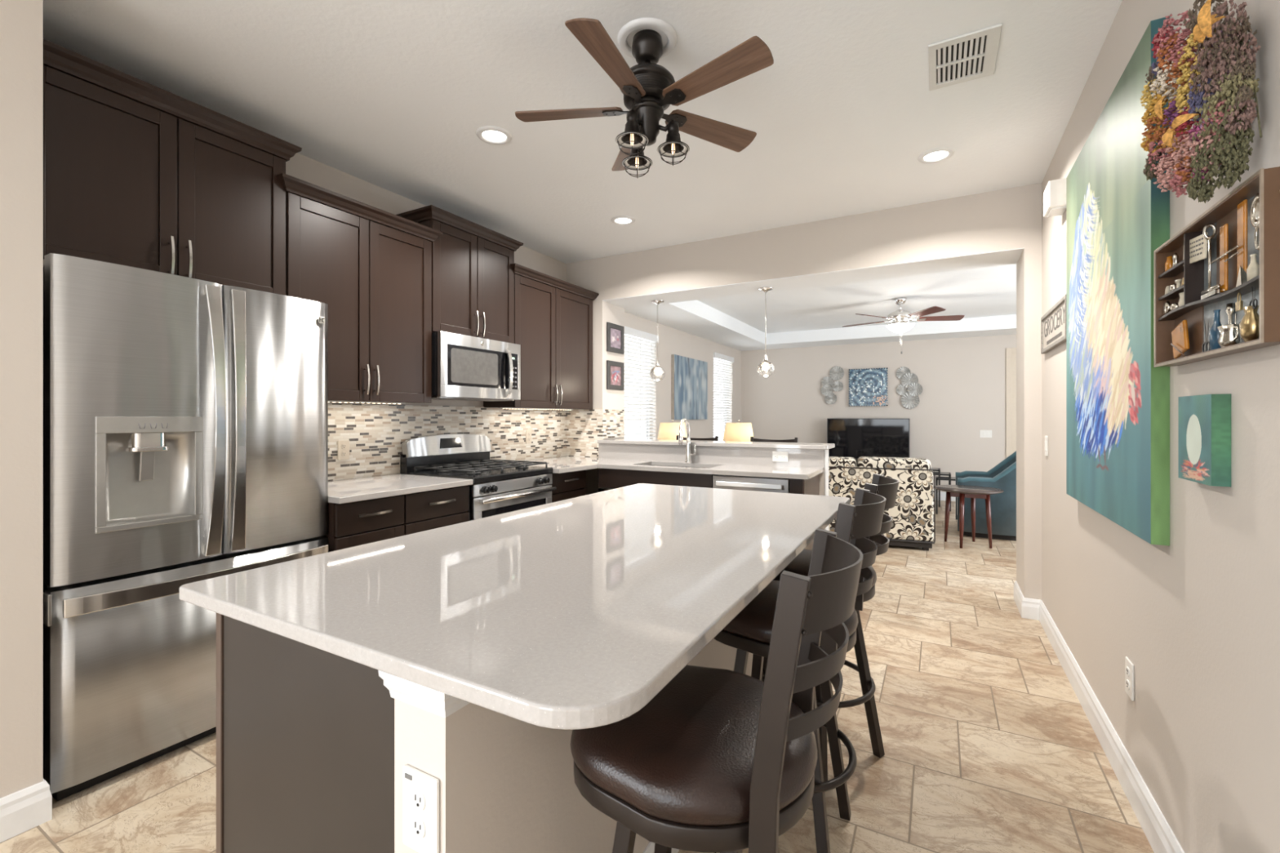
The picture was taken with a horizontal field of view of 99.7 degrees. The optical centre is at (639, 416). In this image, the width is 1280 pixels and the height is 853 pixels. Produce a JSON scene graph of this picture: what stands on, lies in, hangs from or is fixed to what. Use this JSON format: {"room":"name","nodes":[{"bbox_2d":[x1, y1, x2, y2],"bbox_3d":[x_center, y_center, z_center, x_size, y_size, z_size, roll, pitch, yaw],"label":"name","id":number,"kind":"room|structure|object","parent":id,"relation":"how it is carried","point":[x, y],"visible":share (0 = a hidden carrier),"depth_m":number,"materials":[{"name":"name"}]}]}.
{"room":"kitchen","nodes":[
{"label":"kitchen","id":0,"kind":"room"},
{"bbox_2d":[0,0,43,798],"bbox_3d":[-3.595,-0.097,-0.539,0.830,2.740,5.578,0,0,29],"label":"wall","id":1,"kind":"structure","parent":0,"point":[21,21],"depth_m":1.66,"materials":[{"name":"paint"}]},
{"bbox_2d":[0,778,52,842],"bbox_3d":[-3.251,1.210,-0.720,0.086,0.125,5.594,0,0,29],"label":"baseboard","id":2,"kind":"structure","parent":1,"relation":"attached to","point":[24,810],"depth_m":1.66,"materials":[{"name":"white wood"}]},
{"bbox_2d":[285,153,741,479],"bbox_3d":[-0.375,-0.097,5.931,0.160,2.740,8.862,0,0,29],"label":"wall","id":3,"kind":"structure","parent":0,"point":[671,340],"depth_m":6.38,"materials":[{"name":"paint"}]},
{"bbox_2d":[43,39,302,295],"bbox_3d":[-2.064,-0.945,2.327,0.367,0.765,0.972,0,0,29],"label":"upper cabinet","id":4,"kind":"object","parent":3,"relation":"attached to","point":[137,173],"visible":0.7,"depth_m":2.20,"materials":[{"name":"brown wood"}]},
{"bbox_2d":[337,440,349,460],"bbox_3d":[-1.765,0.198,3.216,0.010,0.115,0.072,0,0,29],"label":"wall outlet","id":5,"kind":"object","parent":3,"relation":"attached to","point":[343,446],"visible":1,"depth_m":3.21,"materials":[{"name":"beige paint"}]},
{"bbox_2d":[276,173,443,403],"bbox_3d":[-1.640,-0.627,3.089,0.372,1.080,0.957,0,0,29],"label":"upper cabinet","id":6,"kind":"object","parent":3,"relation":"attached to","point":[371,266],"visible":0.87,"depth_m":3.00,"materials":[{"name":"brown wood"}]},
{"bbox_2d":[328,400,404,404],"bbox_3d":[-1.679,-0.086,3.122,0.030,0.010,0.720,0,0,29],"label":"light","id":7,"kind":"object","parent":6,"relation":"attached to","point":[345,402],"visible":0.68,"depth_m":3.19,"materials":[{"name":"white plastic"}]},
{"bbox_2d":[328,403,566,480],"bbox_3d":[-1.349,0.147,3.991,0.012,0.452,2.680,0,0,29],"label":"backsplash","id":8,"kind":"structure","parent":3,"relation":"attached to","point":[375,433],"depth_m":3.69,"materials":[{"name":"tile"}]},
{"bbox_2d":[395,204,523,343],"bbox_3d":[-1.248,-0.927,3.799,0.372,0.770,0.847,0,0,29],"label":"upper cabinet","id":9,"kind":"object","parent":3,"relation":"attached to","point":[473,275],"visible":0.74,"depth_m":3.68,"materials":[{"name":"brown wood"}]},
{"bbox_2d":[431,330,520,401],"bbox_3d":[-1.218,-0.328,3.775,0.444,0.418,0.738,0,0,29],"label":"microwave","id":10,"kind":"object","parent":9,"relation":"attached to","point":[464,367],"visible":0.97,"depth_m":3.62,"materials":[{"name":"silver metal"}]},
{"bbox_2d":[483,262,599,409],"bbox_3d":[-0.811,-0.604,4.590,0.372,1.070,1.147,0,0,29],"label":"upper cabinet","id":11,"kind":"object","parent":3,"relation":"attached to","point":[553,316],"visible":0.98,"depth_m":4.45,"materials":[{"name":"brown wood"}]},
{"bbox_2d":[624,342,649,439],"bbox_3d":[-0.049,-0.165,6.454,0.165,1.695,0.930,0,0,29],"label":"window","id":12,"kind":"structure","parent":3,"relation":"in","point":[646,424],"depth_m":6.59,"materials":[{"name":"clear glass"}]},
{"bbox_2d":[624,326,658,439],"bbox_3d":[-0.007,-0.186,6.431,0.070,1.671,0.890,0,0,29],"label":"window blind","id":13,"kind":"object","parent":12,"relation":"attached to","point":[633,337],"visible":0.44,"depth_m":6.43,"materials":[{"name":"white plastic"}]},
{"bbox_2d":[671,354,707,419],"bbox_3d":[0.722,-0.397,7.702,0.044,0.870,1.180,0,0,29],"label":"abstract painting","id":14,"kind":"object","parent":3,"relation":"attached to","point":[689,376],"visible":1,"depth_m":7.59,"materials":[{"name":"paint"}]},
{"bbox_2d":[713,358,726,440],"bbox_3d":[1.335,-0.165,8.957,0.165,1.695,0.930,0,0,29],"label":"window","id":15,"kind":"structure","parent":3,"relation":"in","point":[713,358],"depth_m":9.10,"materials":[{"name":"clear glass"}]},
{"bbox_2d":[713,352,733,440],"bbox_3d":[1.376,-0.186,8.934,0.070,1.671,0.890,0,0,29],"label":"window blind","id":16,"kind":"object","parent":15,"relation":"attached to","point":[719,359],"visible":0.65,"depth_m":8.90,"materials":[{"name":"white plastic"}]},
{"bbox_2d":[0,500,1154,852],"bbox_3d":[1.122,1.323,2.030,6.800,0.100,14.640,0,0,29],"label":"floor","id":17,"kind":"structure","parent":0,"point":[989,745],"depth_m":2.00,"materials":[{"name":"tile"}]},
{"bbox_2d":[43,253,328,801],"bbox_3d":[-1.904,0.371,2.257,0.663,1.803,0.916,0,0,29],"label":"refrigerator","id":18,"kind":"object","parent":17,"relation":"on","point":[185,420],"visible":0.85,"depth_m":1.97,"materials":[{"name":"grey metal"}]},
{"bbox_2d":[313,494,404,551],"bbox_3d":[-1.597,0.839,2.826,0.699,0.869,0.367,0,0,29],"label":"base cabinet","id":19,"kind":"object","parent":17,"relation":"on","point":[351,524],"visible":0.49,"depth_m":2.64,"materials":[{"name":"brown wood"}]},
{"bbox_2d":[401,485,469,535],"bbox_3d":[-1.398,0.839,3.185,0.699,0.869,0.440,0,0,29],"label":"base cabinet","id":20,"kind":"object","parent":17,"relation":"on","point":[424,511],"visible":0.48,"depth_m":3.01,"materials":[{"name":"brown wood"}]},
{"bbox_2d":[328,473,472,503],"bbox_3d":[-1.490,0.388,3.020,0.680,0.030,0.821,0,0,29],"label":"countertop","id":21,"kind":"structure","parent":20,"relation":"on","point":[353,490],"depth_m":2.94,"materials":[{"name":"stone"}]},
{"bbox_2d":[400,434,556,520],"bbox_3d":[-1.075,0.687,3.696,0.732,1.131,0.756,0,0,29],"label":"gas range","id":22,"kind":"object","parent":17,"relation":"on","point":[499,486],"visible":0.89,"depth_m":3.60,"materials":[{"name":"grey metal"}]},
{"bbox_2d":[409,465,552,484],"bbox_3d":[-1.059,0.383,3.686,0.580,0.044,0.756,0,0,29],"label":"cooktop","id":23,"kind":"object","parent":22,"relation":"in","point":[497,477],"depth_m":3.49,"materials":[{"name":"black metal"}]},
{"bbox_2d":[216,613,752,852],"bbox_3d":[-0.156,0.839,1.887,0.788,0.869,2.008,0,0,29],"label":"kitchen island","id":24,"kind":"object","parent":17,"relation":"on","point":[313,744],"visible":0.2,"depth_m":1.02,"materials":[{"name":"beige paint"}]},
{"bbox_2d":[403,764,439,852],"bbox_3d":[-0.356,0.641,0.874,0.082,0.130,0.010,0,0,29],"label":"wall outlet","id":25,"kind":"object","parent":24,"relation":"attached to","point":[420,788],"visible":1,"depth_m":0.87,"materials":[{"name":"white plastic"}]},
{"bbox_2d":[412,789,425,810],"bbox_3d":[-0.356,0.619,0.874,0.030,0.028,0.009,0,0,29],"label":"socket","id":26,"kind":"object","parent":25,"relation":"attached to","point":[418,795],"depth_m":0.87,"materials":[{"name":"white plastic"}]},
{"bbox_2d":[412,816,425,838],"bbox_3d":[-0.356,0.663,0.874,0.030,0.028,0.009,0,0,29],"label":"socket","id":27,"kind":"object","parent":25,"relation":"attached to","point":[418,822],"depth_m":0.87,"materials":[{"name":"white plastic"}]},
{"bbox_2d":[178,483,849,729],"bbox_3d":[-0.025,0.388,1.848,1.121,0.030,2.117,0,0,29],"label":"island countertop","id":28,"kind":"structure","parent":24,"relation":"on","point":[576,612],"depth_m":1.15,"materials":[{"name":"stone"}]},
{"bbox_2d":[548,470,586,502],"bbox_3d":[-0.809,0.839,4.250,0.699,0.869,0.460,0,0,29],"label":"base cabinet","id":29,"kind":"object","parent":17,"relation":"on","point":[569,485],"visible":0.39,"depth_m":4.09,"materials":[{"name":"brown wood"}]},
{"bbox_2d":[598,465,715,492],"bbox_3d":[0.183,0.839,4.304,1.036,0.869,0.510,0,0,29],"label":"base cabinet","id":30,"kind":"object","parent":17,"relation":"on","point":[607,477],"visible":0.11,"depth_m":4.08,"materials":[{"name":"brown wood"}]},
{"bbox_2d":[519,443,824,479],"bbox_3d":[0.078,0.321,4.105,2.375,0.164,1.071,0,0,29],"label":"countertop","id":31,"kind":"structure","parent":30,"relation":"on","point":[802,464],"depth_m":4.22,"materials":[{"name":"stone"}]},
{"bbox_2d":[678,417,696,462],"bbox_3d":[0.373,0.192,4.322,0.100,0.362,0.224,0,0,29],"label":"faucet","id":32,"kind":"object","parent":31,"relation":"on","point":[688,454],"visible":1,"depth_m":4.38,"materials":[{"name":"silver metal"}]},
{"bbox_2d":[772,451,787,462],"bbox_3d":[1.062,0.301,4.091,0.118,0.076,0.010,0,0,29],"label":"wall outlet","id":33,"kind":"object","parent":31,"relation":"attached to","point":[781,456],"visible":1,"depth_m":4.09,"materials":[{"name":"white plastic"}]},
{"bbox_2d":[675,435,718,440],"bbox_3d":[0.477,0.730,5.224,0.444,1.087,0.491,0,0,29],"label":"bar chair","id":34,"kind":"object","parent":17,"relation":"on","point":[716,438],"visible":0.11,"depth_m":5.40,"materials":[{"name":"brown metal"}]},
{"bbox_2d":[569,528,862,852],"bbox_3d":[0.141,0.751,1.004,0.509,1.051,0.434,0,0,26],"label":"bar stool","id":35,"kind":"object","parent":17,"relation":"on","point":[719,760],"visible":0.87,"depth_m":0.85,"materials":[{"name":"brown leather"}]},
{"bbox_2d":[712,474,789,493],"bbox_3d":[0.861,0.839,3.895,0.538,0.868,0.550,0,0,29],"label":"dishwasher","id":36,"kind":"object","parent":17,"relation":"on","point":[721,482],"visible":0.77,"depth_m":3.67,"materials":[{"name":"grey metal"}]},
{"bbox_2d":[750,436,798,442],"bbox_3d":[1.143,0.730,4.856,0.444,1.087,0.491,0,0,32],"label":"bar chair","id":37,"kind":"object","parent":17,"relation":"on","point":[752,439],"visible":0.15,"depth_m":5.06,"materials":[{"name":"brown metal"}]},
{"bbox_2d":[714,488,885,852],"bbox_3d":[0.468,0.751,1.638,0.509,1.051,0.434,0,0,29],"label":"bar stool","id":38,"kind":"object","parent":17,"relation":"on","point":[750,631],"visible":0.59,"depth_m":1.50,"materials":[{"name":"brown metal"}]},
{"bbox_2d":[789,474,819,549],"bbox_3d":[1.153,0.839,3.765,0.095,0.868,0.505,0,0,29],"label":"base cabinet","id":39,"kind":"object","parent":17,"relation":"on","point":[811,486],"visible":0.06,"depth_m":3.59,"materials":[{"name":"brown wood"}]},
{"bbox_2d":[761,473,898,782],"bbox_3d":[0.701,0.751,2.062,0.515,1.051,0.445,0,0,40],"label":"bar stool","id":40,"kind":"object","parent":17,"relation":"on","point":[886,487],"visible":0.34,"depth_m":2.00,"materials":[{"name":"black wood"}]},
{"bbox_2d":[828,456,935,551],"bbox_3d":[2.299,0.839,5.734,1.360,0.868,0.910,0,0,20],"label":"sofa","id":41,"kind":"object","parent":17,"relation":"on","point":[913,514],"visible":0.55,"depth_m":5.19,"materials":[{"name":"fabric"}]},
{"bbox_2d":[828,456,856,466],"bbox_3d":[1.888,0.593,5.569,0.638,0.360,0.240,0,0,20],"label":"cushion","id":42,"kind":"object","parent":41,"relation":"on","point":[833,460],"depth_m":5.40,"materials":[{"name":"fabric"}]},
{"bbox_2d":[857,456,930,469],"bbox_3d":[2.505,0.589,5.347,0.650,0.368,0.240,0,0,20],"label":"cushion","id":43,"kind":"object","parent":41,"relation":"on","point":[863,461],"depth_m":5.25,"materials":[{"name":"fabric"}]},
{"bbox_2d":[935,476,955,514],"bbox_3d":[4.059,1.038,7.114,0.280,0.470,0.260,0,0,29],"label":"table","id":44,"kind":"object","parent":17,"relation":"on","point":[947,478],"visible":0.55,"depth_m":7.06,"materials":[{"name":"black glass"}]},
{"bbox_2d":[933,484,1004,548],"bbox_3d":[3.261,0.993,5.373,0.600,0.561,0.600,0,0,29],"label":"end table","id":45,"kind":"object","parent":17,"relation":"on","point":[962,491],"visible":1,"depth_m":5.25,"materials":[{"name":"brown wood"}]},
{"bbox_2d":[955,450,1016,541],"bbox_3d":[3.984,0.773,5.853,0.952,1.000,0.823,0,0,29],"label":"armchair","id":46,"kind":"object","parent":17,"relation":"on","point":[1002,476],"visible":0.34,"depth_m":5.58,"materials":[{"name":"teal fabric"}]},
{"bbox_3d":[3.588,0.993,8.557,1.500,0.560,0.410,0,0,29],"label":"tv stand","id":47,"kind":"object","parent":17,"relation":"on","visible":0},
{"bbox_2d":[826,417,909,459],"bbox_3d":[3.621,0.367,8.602,1.215,0.688,0.180,0,0,29],"label":"television","id":48,"kind":"object","parent":47,"relation":"on","point":[855,437],"visible":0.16,"depth_m":8.56,"materials":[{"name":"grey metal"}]},
{"bbox_3d":[0.372,0.958,6.170,0.440,0.630,0.440,0,0,29],"label":"side table","id":49,"kind":"object","parent":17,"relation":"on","visible":0},
{"bbox_2d":[657,419,686,439],"bbox_3d":[0.372,0.335,6.170,0.360,0.617,0.360,0,0,29],"label":"table lamp","id":50,"kind":"object","parent":49,"relation":"on","point":[667,431],"visible":0.56,"depth_m":6.04,"materials":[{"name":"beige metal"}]},
{"bbox_3d":[1.111,0.958,6.082,0.440,0.630,0.440,0,0,29],"label":"side table","id":51,"kind":"object","parent":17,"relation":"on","visible":0},
{"bbox_2d":[723,419,754,441],"bbox_3d":[1.111,0.335,6.082,0.360,0.617,0.360,0,0,29],"label":"table lamp","id":52,"kind":"object","parent":51,"relation":"on","point":[734,432],"visible":0.53,"depth_m":5.95,"materials":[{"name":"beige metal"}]},
{"bbox_2d":[43,0,1122,263],"bbox_3d":[-1.350,-1.517,0.278,4.168,0.100,9.180,0,0,29],"label":"ceiling","id":53,"kind":"structure","parent":0,"point":[394,96],"depth_m":2.47,"materials":[{"name":"paint"}]},
{"bbox_2d":[475,125,512,145],"bbox_3d":[-0.759,-1.462,2.811,0.184,0.010,0.184,0,0,29],"label":"recessed light","id":54,"kind":"object","parent":53,"relation":"in","point":[491,135],"visible":1,"depth_m":2.80,"materials":[{"name":"white"}]},
{"bbox_2d":[610,215,635,225],"bbox_3d":[-0.125,-1.462,4.023,0.184,0.010,0.184,0,0,29],"label":"recessed light","id":55,"kind":"object","parent":53,"relation":"in","point":[620,220],"visible":1,"depth_m":4.01,"materials":[{"name":"white plastic"}]},
{"bbox_2d":[515,17,773,178],"bbox_3d":[0.024,-1.196,2.070,1.004,0.539,0.986,0,0,29],"label":"ceiling fan","id":56,"kind":"object","parent":53,"relation":"hanging from","point":[648,89],"visible":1,"depth_m":2.03,"materials":[{"name":"brown wood"}]},
{"bbox_2d":[617,17,677,59],"bbox_3d":[0.029,-1.458,2.098,0.234,0.017,0.234,0,0,29],"label":"ceiling medallion","id":57,"kind":"object","parent":53,"relation":"attached to","point":[670,33],"visible":0.8,"depth_m":2.04,"materials":[{"name":"white paint"}]},
{"bbox_2d":[917,146,955,164],"bbox_3d":[1.660,-1.462,3.026,0.184,0.010,0.184,0,0,29],"label":"recessed light","id":58,"kind":"object","parent":53,"relation":"in","point":[935,155],"visible":1,"depth_m":3.02,"materials":[{"name":"white plastic"}]},
{"bbox_2d":[928,23,1002,90],"bbox_3d":[1.321,-1.462,2.212,0.243,0.009,0.330,0,0,29],"label":"ceiling vent","id":59,"kind":"object","parent":53,"relation":"in","point":[970,56],"visible":1,"depth_m":2.19,"materials":[{"name":"white metal"}]},
{"bbox_2d":[598,443,824,495],"bbox_3d":[0.511,0.755,4.476,1.976,1.035,0.100,0,0,29],"label":"wall","id":60,"kind":"structure","parent":0,"point":[822,474],"depth_m":3.96,"materials":[{"name":"paint"}]},
{"bbox_2d":[597,438,835,449],"bbox_3d":[0.565,0.222,4.527,1.992,0.030,0.330,0,0,29],"label":"bar ledge","id":61,"kind":"object","parent":60,"relation":"on","point":[615,441],"visible":1,"depth_m":4.31,"materials":[{"name":"stone"}]},
{"bbox_2d":[824,448,828,530],"bbox_3d":[1.382,0.755,3.997,0.012,1.035,0.110,0,0,29],"label":"trim","id":62,"kind":"structure","parent":60,"relation":"attached to","point":[826,451],"depth_m":3.96,"materials":[{"name":"white wood"}]},
{"bbox_2d":[566,182,1041,599],"bbox_3d":[1.066,-0.147,4.409,3.836,2.840,0.412,0,0,29],"label":"wall","id":63,"kind":"structure","parent":0,"point":[1008,219],"depth_m":3.86,"materials":[{"name":"paint"}]},
{"bbox_2d":[603,408,624,438],"bbox_3d":[-0.249,0.063,5.131,0.012,0.270,0.380,0,0,29],"label":"backsplash","id":64,"kind":"structure","parent":63,"relation":"attached to","point":[613,419],"depth_m":5.11,"materials":[{"name":"tile"}]},
{"bbox_2d":[606,322,623,354],"bbox_3d":[-0.234,-0.747,5.146,0.021,0.270,0.290,0,0,29],"label":"framed photo","id":65,"kind":"object","parent":63,"relation":"attached to","point":[615,333],"visible":1,"depth_m":5.13,"materials":[{"name":"grey metal"}]},
{"bbox_2d":[606,360,623,391],"bbox_3d":[-0.234,-0.392,5.146,0.021,0.270,0.290,0,0,29],"label":"framed photo","id":66,"kind":"object","parent":63,"relation":"attached to","point":[615,370],"visible":1,"depth_m":5.13,"materials":[{"name":"grey metal"}]},
{"bbox_2d":[649,299,665,381],"bbox_3d":[0.162,-0.704,4.995,0.144,0.741,0.144,0,0,29],"label":"pendant light","id":67,"kind":"object","parent":63,"relation":"hanging from","point":[657,373],"visible":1,"depth_m":4.96,"materials":[{"name":"glass"}]},
{"bbox_2d":[756,286,774,377],"bbox_3d":[1.048,-0.704,4.505,0.144,0.741,0.144,0,0,29],"label":"pendant light","id":68,"kind":"object","parent":63,"relation":"hanging from","point":[765,368],"visible":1,"depth_m":4.47,"materials":[{"name":"glass"}]},
{"bbox_2d":[603,248,1024,308],"bbox_3d":[1.144,-1.073,4.372,3.184,0.004,0.398,0,0,29],"label":"trim","id":69,"kind":"structure","parent":63,"relation":"attached to","point":[1005,257],"depth_m":4.16,"materials":[{"name":"paint"}]},
{"bbox_2d":[624,263,1016,351],"bbox_3d":[3.471,-1.409,6.091,6.418,0.435,4.860,0,0,29],"label":"ceiling","id":70,"kind":"structure","parent":0,"point":[814,316],"depth_m":6.81,"materials":[{"name":"paint"}]},
{"bbox_2d":[842,297,964,354],"bbox_3d":[3.028,-1.049,6.284,1.300,0.644,1.255,0,0,29],"label":"ceiling fan","id":71,"kind":"object","parent":70,"relation":"hanging from","point":[900,318],"visible":1,"depth_m":6.15,"materials":[{"name":"silver metal"}]},
{"bbox_2d":[741,334,1016,492],"bbox_3d":[4.603,-0.177,8.327,6.800,2.900,0.150,0,0,29],"label":"wall","id":72,"kind":"structure","parent":0,"point":[962,380],"depth_m":8.41,"materials":[{"name":"paint"}]},
{"bbox_2d":[820,366,844,404],"bbox_3d":[3.205,-0.525,8.989,0.369,0.633,0.043,0,0,29],"label":"disc sculpture","id":73,"kind":"object","parent":72,"relation":"attached to","point":[836,373],"visible":1,"depth_m":8.99,"materials":[{"name":"silver metal"}]},
{"bbox_2d":[848,367,887,406],"bbox_3d":[3.685,-0.477,8.720,0.581,0.608,0.049,0,0,29],"label":"artwork","id":74,"kind":"object","parent":72,"relation":"attached to","point":[867,387],"visible":1,"depth_m":8.70,"materials":[{"name":"blue paint"}]},
{"bbox_2d":[896,366,922,408],"bbox_3d":[4.209,-0.458,8.434,0.372,0.663,0.043,0,0,29],"label":"disc sculpture","id":75,"kind":"object","parent":72,"relation":"attached to","point":[909,389],"visible":1,"depth_m":8.43,"materials":[{"name":"silver metal"}]},
{"bbox_2d":[979,430,991,437],"bbox_3d":[5.103,0.251,7.959,0.150,0.110,0.010,0,0,29],"label":"wall switch","id":76,"kind":"object","parent":72,"relation":"attached to","point":[983,433],"visible":1,"depth_m":7.96,"materials":[{"name":"white plastic"}]},
{"bbox_2d":[1005,347,1016,457],"bbox_3d":[5.718,0.138,7.574,0.960,2.270,0.090,0,0,29],"label":"door","id":77,"kind":"structure","parent":72,"relation":"in","point":[1011,353],"depth_m":7.80,"materials":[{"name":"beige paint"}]},
{"bbox_2d":[1041,0,1279,852],"bbox_3d":[0.364,-0.097,-0.670,0.150,2.740,9.180,0,0,29],"label":"wall","id":78,"kind":"structure","parent":0,"point":[1196,617],"depth_m":1.40,"materials":[{"name":"paint"}]},
{"bbox_2d":[1040,293,1066,354],"bbox_3d":[2.269,-0.492,2.956,0.022,0.220,0.730,0,0,29],"label":"wall sign","id":79,"kind":"object","parent":78,"relation":"attached to","point":[1053,322],"visible":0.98,"depth_m":2.94,"materials":[{"name":"grey wood"}]},
{"bbox_2d":[1043,177,1066,217],"bbox_3d":[2.135,-1.121,2.773,0.080,0.143,0.160,0,0,29],"label":"door chime","id":80,"kind":"object","parent":78,"relation":"attached to","point":[1055,193],"visible":0.81,"depth_m":2.72,"materials":[{"name":"white plastic"}]},
{"bbox_2d":[1046,205,1066,217],"bbox_3d":[2.140,-1.054,2.770,0.066,0.009,0.120,0,0,29],"label":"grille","id":81,"kind":"object","parent":80,"relation":"attached to","point":[1052,211],"depth_m":2.75,"materials":[{"name":"white"}]},
{"bbox_2d":[937,492,1184,852],"bbox_3d":[0.086,1.210,2.489,3.978,0.125,14.440,0,0,29],"label":"baseboard","id":82,"kind":"structure","parent":78,"relation":"attached to","point":[1159,834],"depth_m":2.00,"materials":[{"name":"white wood"}]},
{"bbox_2d":[1066,16,1169,546],"bbox_3d":[1.744,-0.381,2.024,0.040,1.484,1.150,0,0,29],"label":"painting","id":83,"kind":"object","parent":78,"relation":"attached to","point":[1117,402],"visible":0.95,"depth_m":1.80,"materials":[{"name":"fabric"}]},
{"bbox_2d":[1124,656,1133,701],"bbox_3d":[1.648,0.881,1.820,0.010,0.120,0.075,0,0,29],"label":"wall outlet","id":84,"kind":"object","parent":78,"relation":"attached to","point":[1129,666],"visible":1,"depth_m":1.81,"materials":[{"name":"white plastic"}]},
{"bbox_2d":[1140,0,1262,203],"bbox_3d":[1.187,-0.686,1.139,0.140,0.466,0.376,0,0,27],"label":"flower bouquet","id":85,"kind":"object","parent":78,"relation":"attached to","point":[1219,102],"visible":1,"depth_m":1.12,"materials":[{"name":"multicoloured plant"}]},
{"bbox_2d":[1177,394,1231,486],"bbox_3d":[1.340,0.052,1.285,0.032,0.206,0.190,0,0,29],"label":"painting","id":86,"kind":"object","parent":78,"relation":"attached to","point":[1204,421],"visible":1,"depth_m":1.23,"materials":[{"name":"fabric"}]},
{"bbox_2d":[1154,166,1279,367],"bbox_3d":[1.286,-0.297,1.203,0.044,0.322,0.632,0,0,29],"label":"shadow box","id":87,"kind":"object","parent":78,"relation":"attached to","point":[1266,182],"depth_m":1.18,"materials":[{"name":"brown wood"}]},
{"bbox_2d":[1164,256,1173,271],"bbox_3d":[1.421,-0.407,1.448,0.017,0.043,0.029,0,0,29],"label":"spice jar","id":88,"kind":"object","parent":87,"relation":"on","point":[1168,264],"visible":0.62,"depth_m":1.44,"materials":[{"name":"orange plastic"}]},
{"bbox_2d":[1158,284,1184,300],"bbox_3d":[1.391,-0.322,1.392,0.034,0.006,0.180,0,0,29],"label":"shelf","id":89,"kind":"object","parent":87,"relation":"attached to","point":[1174,295],"depth_m":1.43,"materials":[{"name":"brown wood"}]},
{"bbox_2d":[1158,259,1184,278],"bbox_3d":[1.391,-0.383,1.392,0.034,0.006,0.180,0,0,29],"label":"shelf","id":90,"kind":"object","parent":87,"relation":"attached to","point":[1176,271],"depth_m":1.42,"materials":[{"name":"brown wood"}]},
{"bbox_2d":[1171,320,1189,359],"bbox_3d":[1.385,-0.198,1.383,0.009,0.094,0.098,0,0,29],"label":"wooden block","id":91,"kind":"object","parent":87,"relation":"in","point":[1180,335],"depth_m":1.37,"materials":[{"name":"wood"}]},
{"bbox_2d":[1182,232,1208,266],"bbox_3d":[1.329,-0.400,1.293,0.004,0.070,0.132,0,0,29],"label":"plaque","id":92,"kind":"object","parent":87,"relation":"attached to","point":[1197,245],"visible":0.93,"depth_m":1.27,"materials":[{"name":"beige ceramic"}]},
{"bbox_2d":[1202,320,1209,352],"bbox_3d":[1.306,-0.188,1.244,0.005,0.084,0.050,0,0,29],"label":"scissors","id":93,"kind":"object","parent":87,"relation":"in","point":[1206,342],"visible":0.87,"depth_m":1.24,"materials":[{"name":"metal"}]},
{"bbox_2d":[1158,274,1259,320],"bbox_3d":[1.303,-0.265,1.232,0.034,0.019,0.546,0,0,29],"label":"shelf","id":94,"kind":"object","parent":87,"relation":"attached to","point":[1193,308],"depth_m":1.25,"materials":[{"name":"brown wood"}]},
{"bbox_2d":[1200,222,1221,299],"bbox_3d":[1.292,-0.356,1.222,0.022,0.167,0.085,0,0,29],"label":"hand beater","id":95,"kind":"object","parent":87,"relation":"on","point":[1211,291],"visible":0.99,"depth_m":1.22,"materials":[{"name":"silver metal"}]},
{"bbox_2d":[1208,309,1222,350],"bbox_3d":[1.299,-0.193,1.216,0.022,0.094,0.038,0,0,29],"label":"glass bottle","id":96,"kind":"object","parent":87,"relation":"in","point":[1214,334],"visible":0.66,"depth_m":1.21,"materials":[{"name":"blue glass"}]},
{"bbox_2d":[1217,314,1239,347],"bbox_3d":[1.250,-0.181,1.143,0.032,0.070,0.068,0,0,29],"label":"jug","id":97,"kind":"object","parent":87,"relation":"in","point":[1229,334],"visible":0.81,"depth_m":1.13,"materials":[{"name":"silver metal"}]},
{"bbox_2d":[1226,302,1235,324],"bbox_3d":[1.285,-0.197,1.175,0.017,0.100,0.029,0,0,29],"label":"candle holder","id":98,"kind":"object","parent":87,"relation":"in","point":[1230,308],"visible":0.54,"depth_m":1.17,"materials":[{"name":"silver metal"}]},
{"bbox_2d":[1235,292,1243,311],"bbox_3d":[1.234,-0.238,1.111,0.005,0.040,0.019,0,0,29],"label":"padlock","id":99,"kind":"object","parent":87,"relation":"hanging from","point":[1239,304],"visible":1,"depth_m":1.11,"materials":[{"name":"gold metal"}]},
{"bbox_2d":[1235,265,1247,287],"bbox_3d":[1.226,-0.288,1.095,0.019,0.048,0.032,0,0,29],"label":"grater","id":100,"kind":"object","parent":87,"relation":"on","point":[1242,278],"visible":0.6,"depth_m":1.10,"materials":[{"name":"silver metal"}]},
{"bbox_2d":[1239,305,1259,342],"bbox_3d":[1.215,-0.183,1.073,0.028,0.072,0.048,0,0,29],"label":"brass vase","id":101,"kind":"object","parent":87,"relation":"in","point":[1249,326],"visible":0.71,"depth_m":1.06,"materials":[{"name":"gold metal"}]},
{"bbox_2d":[1246,253,1259,280],"bbox_3d":[1.208,-0.293,1.062,0.016,0.053,0.027,0,0,29],"label":"oil bottle","id":102,"kind":"object","parent":87,"relation":"on","point":[1253,269],"visible":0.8,"depth_m":1.06,"materials":[{"name":"beige ceramic"}]},
{"bbox_2d":[1248,285,1257,309],"bbox_3d":[1.204,-0.241,1.059,0.005,0.063,0.037,0,0,29],"label":"scissors","id":103,"kind":"object","parent":87,"relation":"hanging from","point":[1252,300],"visible":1,"depth_m":1.06,"materials":[{"name":"metal"}]},
{"bbox_2d":[1250,192,1259,249],"bbox_3d":[1.218,-0.385,1.063,0.007,0.113,0.055,0,0,29],"label":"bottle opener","id":104,"kind":"object","parent":87,"relation":"hanging from","point":[1255,208],"visible":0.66,"depth_m":1.07,"materials":[{"name":"silver metal"}]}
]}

